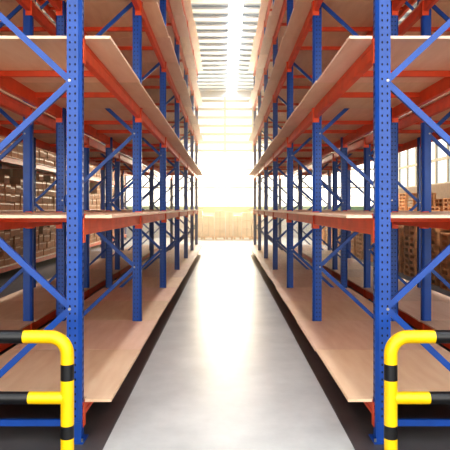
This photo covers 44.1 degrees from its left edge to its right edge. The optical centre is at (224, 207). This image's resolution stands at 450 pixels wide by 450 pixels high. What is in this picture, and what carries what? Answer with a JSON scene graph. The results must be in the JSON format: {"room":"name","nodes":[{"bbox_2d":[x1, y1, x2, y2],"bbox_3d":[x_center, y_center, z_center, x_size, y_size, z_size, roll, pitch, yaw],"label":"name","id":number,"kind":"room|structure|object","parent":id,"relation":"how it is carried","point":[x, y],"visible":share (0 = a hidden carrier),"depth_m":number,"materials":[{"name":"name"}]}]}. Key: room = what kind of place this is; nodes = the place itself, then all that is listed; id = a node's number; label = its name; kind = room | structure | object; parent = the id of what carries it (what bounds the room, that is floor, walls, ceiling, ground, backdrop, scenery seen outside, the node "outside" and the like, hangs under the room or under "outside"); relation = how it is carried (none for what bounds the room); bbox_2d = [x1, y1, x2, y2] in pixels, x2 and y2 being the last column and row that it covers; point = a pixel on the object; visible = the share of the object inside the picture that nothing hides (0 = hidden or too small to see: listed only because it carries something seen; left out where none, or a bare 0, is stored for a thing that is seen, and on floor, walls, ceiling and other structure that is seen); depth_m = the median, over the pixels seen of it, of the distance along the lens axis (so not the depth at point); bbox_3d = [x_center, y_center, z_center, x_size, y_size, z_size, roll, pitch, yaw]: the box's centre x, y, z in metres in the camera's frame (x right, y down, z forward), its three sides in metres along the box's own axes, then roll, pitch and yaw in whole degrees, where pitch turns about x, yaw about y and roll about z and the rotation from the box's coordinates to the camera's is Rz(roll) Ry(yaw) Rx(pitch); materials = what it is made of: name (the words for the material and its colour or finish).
{"room":"warehouse","nodes":[
{"label":"warehouse","id":0,"kind":"room"},
{"bbox_2d":[0,238,449,449],"bbox_3d":[0.000,1.650,12.500,18.000,0.100,35.000,0,0,0],"label":"floor","id":1,"kind":"structure","parent":0,"point":[226,364],"depth_m":4.97,"materials":[{"name":"concrete"}]},
{"bbox_2d":[0,330,73,449],"bbox_3d":[-1.455,1.179,3.450,1.110,0.841,0.160,0,0,0],"label":"guard rail","id":2,"kind":"object","parent":1,"relation":"on","point":[64,397],"visible":1,"depth_m":3.42,"materials":[{"name":"metal"}]},
{"bbox_2d":[0,154,126,272],"bbox_3d":[-5.475,-1.875,15.980,1.110,6.950,24.450,0,0,0],"label":"rack","id":3,"kind":"object","parent":1,"relation":"on","point":[8,162],"visible":0.09,"depth_m":15.52,"materials":[{"name":"metal"}]},
{"bbox_2d":[0,88,124,266],"bbox_3d":[-5.419,-1.725,15.937,0.802,6.089,24.058,0,0,0],"label":"cartons","id":4,"kind":"object","parent":3,"relation":"on","point":[11,180],"visible":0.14,"depth_m":14.98},
{"bbox_2d":[0,0,159,351],"bbox_3d":[-2.751,-1.875,11.930,1.078,6.950,16.350,0,0,0],"label":"rack","id":5,"kind":"object","parent":1,"relation":"on","point":[33,306],"visible":0.26,"depth_m":7.59,"materials":[{"name":"metal"}]},
{"bbox_2d":[0,0,203,443],"bbox_3d":[-1.386,-1.875,11.930,1.248,6.950,16.350,0,0,0],"label":"rack","id":6,"kind":"object","parent":1,"relation":"on","point":[123,75],"visible":0.99,"depth_m":6.48,"materials":[{"name":"metal"}]},
{"bbox_2d":[194,211,257,239],"bbox_3d":[0.044,0.871,28.550,3.387,1.457,0.800,0,0,0],"label":"load","id":7,"kind":"object","parent":1,"relation":"on","point":[233,222],"visible":0.85,"depth_m":28.23,"materials":[{"name":"cardboard"}]},
{"bbox_2d":[322,226,326,244],"bbox_3d":[4.859,1.052,24.500,1.241,1.095,0.863,0,0,0],"label":"wooden pallets","id":8,"kind":"object","parent":1,"relation":"on","point":[324,232],"visible":0.13,"depth_m":24.11,"materials":[{"name":"brown wood"}]},
{"bbox_2d":[248,0,449,443],"bbox_3d":[1.440,-1.875,11.930,1.240,6.950,16.350,0,0,0],"label":"rack","id":9,"kind":"object","parent":1,"relation":"on","point":[328,75],"visible":0.98,"depth_m":6.49,"materials":[{"name":"metal"}]},
{"bbox_2d":[351,231,356,255],"bbox_3d":[4.851,0.914,18.750,1.241,1.369,0.863,0,0,0],"label":"wooden pallets","id":10,"kind":"object","parent":1,"relation":"on","point":[353,241],"visible":0.06,"depth_m":18.38,"materials":[{"name":"brown wood"}]},
{"bbox_2d":[356,233,363,259],"bbox_3d":[4.853,0.914,17.600,1.242,1.369,0.864,0,0,0],"label":"wooden pallets","id":11,"kind":"object","parent":1,"relation":"on","point":[360,236],"visible":0.12,"depth_m":17.55,"materials":[{"name":"brown wood"}]},
{"bbox_2d":[293,0,449,348],"bbox_3d":[2.800,-1.875,11.930,1.080,6.950,16.350,0,0,0],"label":"rack","id":12,"kind":"object","parent":1,"relation":"on","point":[423,308],"visible":0.32,"depth_m":7.97,"materials":[{"name":"metal"}]},
{"bbox_2d":[371,225,403,261],"bbox_3d":[4.946,1.052,16.450,1.242,1.095,0.865,0,0,0],"label":"wooden pallets","id":13,"kind":"object","parent":1,"relation":"on","point":[402,225],"visible":0.04,"depth_m":16.46,"materials":[{"name":"brown wood"}]},
{"bbox_2d":[398,225,403,272],"bbox_3d":[4.925,0.914,14.150,1.245,1.369,0.870,0,0,0],"label":"wooden pallets","id":14,"kind":"object","parent":1,"relation":"on","point":[401,229],"visible":0.1,"depth_m":13.75,"materials":[{"name":"brown wood"}]},
{"bbox_2d":[384,330,449,449],"bbox_3d":[1.505,1.179,3.450,1.110,0.841,0.160,0,0,0],"label":"guard rail","id":15,"kind":"object","parent":1,"relation":"on","point":[393,397],"visible":1,"depth_m":3.42,"materials":[{"name":"metal"}]},
{"bbox_2d":[399,193,435,210],"bbox_3d":[7.683,0.503,22.200,1.244,2.191,0.867,0,0,0],"label":"wooden pallets","id":16,"kind":"object","parent":1,"relation":"on","point":[403,197],"visible":0.13,"depth_m":22.01,"materials":[{"name":"brown wood"}]},
{"bbox_2d":[403,225,446,276],"bbox_3d":[4.915,0.914,13.000,1.241,1.369,0.863,0,0,0],"label":"wooden pallets","id":17,"kind":"object","parent":1,"relation":"on","point":[410,232],"visible":0.37,"depth_m":12.95,"materials":[{"name":"brown wood"}]},
{"bbox_2d":[431,207,447,210],"bbox_3d":[7.681,0.777,18.750,1.236,1.643,0.855,0,0,0],"label":"wooden pallets","id":18,"kind":"object","parent":1,"relation":"on","point":[432,208],"visible":0.1,"depth_m":18.68,"materials":[{"name":"brown wood"}]},
{"bbox_2d":[431,228,449,285],"bbox_3d":[4.942,0.914,11.850,1.245,1.369,0.870,0,0,0],"label":"wooden pallets","id":19,"kind":"object","parent":1,"relation":"on","point":[435,233],"visible":0.29,"depth_m":11.49,"materials":[{"name":"brown wood"}]},
{"bbox_2d":[431,199,447,209],"bbox_3d":[7.715,0.640,19.900,1.236,1.917,0.854,0,0,0],"label":"wooden pallets","id":20,"kind":"object","parent":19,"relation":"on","point":[438,202],"visible":0.04,"depth_m":19.85,"materials":[{"name":"brown wood"}]},
{"bbox_2d":[443,198,449,210],"bbox_3d":[7.672,0.640,17.600,1.242,1.917,0.865,0,0,0],"label":"wooden pallets","id":21,"kind":"object","parent":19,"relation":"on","point":[445,200],"visible":0.23,"depth_m":17.81,"materials":[{"name":"brown wood"}]},
{"bbox_2d":[440,233,449,291],"bbox_3d":[4.899,1.052,10.700,1.242,1.095,0.864,0,0,0],"label":"wooden pallets","id":22,"kind":"object","parent":1,"relation":"on","point":[444,237],"visible":0.77,"depth_m":10.92,"materials":[{"name":"brown wood"}]},
{"bbox_2d":[36,0,416,90],"bbox_3d":[0.000,-6.410,12.500,18.000,0.180,35.000,0,0,0],"label":"ceiling","id":23,"kind":"structure","parent":0,"point":[211,17],"depth_m":20.94,"materials":[{"name":"paint"}]},
{"bbox_2d":[227,0,243,88],"bbox_3d":[0.355,-6.445,12.500,0.450,0.030,35.000,0,0,0],"label":"window","id":24,"kind":"structure","parent":23,"relation":"attached to","point":[235,6],"depth_m":21.05,"materials":[{"name":"grey glass"}]},
{"bbox_2d":[126,90,372,237],"bbox_3d":[0.000,-2.400,30.090,18.000,8.000,0.220,0,0,0],"label":"wall","id":25,"kind":"structure","parent":0,"point":[207,210],"depth_m":30.00,"materials":[{"name":"beige paint"}]},
{"bbox_2d":[126,97,372,205],"bbox_3d":[0.000,-2.950,30.045,18.100,6.100,0.110,0,0,0],"label":"window","id":26,"kind":"structure","parent":25,"relation":"in","point":[226,124],"depth_m":30.06,"materials":[{"name":"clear glass"}]},
{"bbox_2d":[398,183,449,206],"bbox_3d":[9.100,-2.400,12.500,0.200,8.000,35.000,0,0,0],"label":"wall","id":27,"kind":"structure","parent":0,"point":[442,191],"depth_m":23.50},
{"bbox_2d":[398,111,449,188],"bbox_3d":[9.060,-3.100,12.500,0.120,4.320,35.120,0,0,0],"label":"window","id":28,"kind":"structure","parent":27,"relation":"in","point":[407,159],"depth_m":24.41,"materials":[{"name":"grey glass"}]}
]}

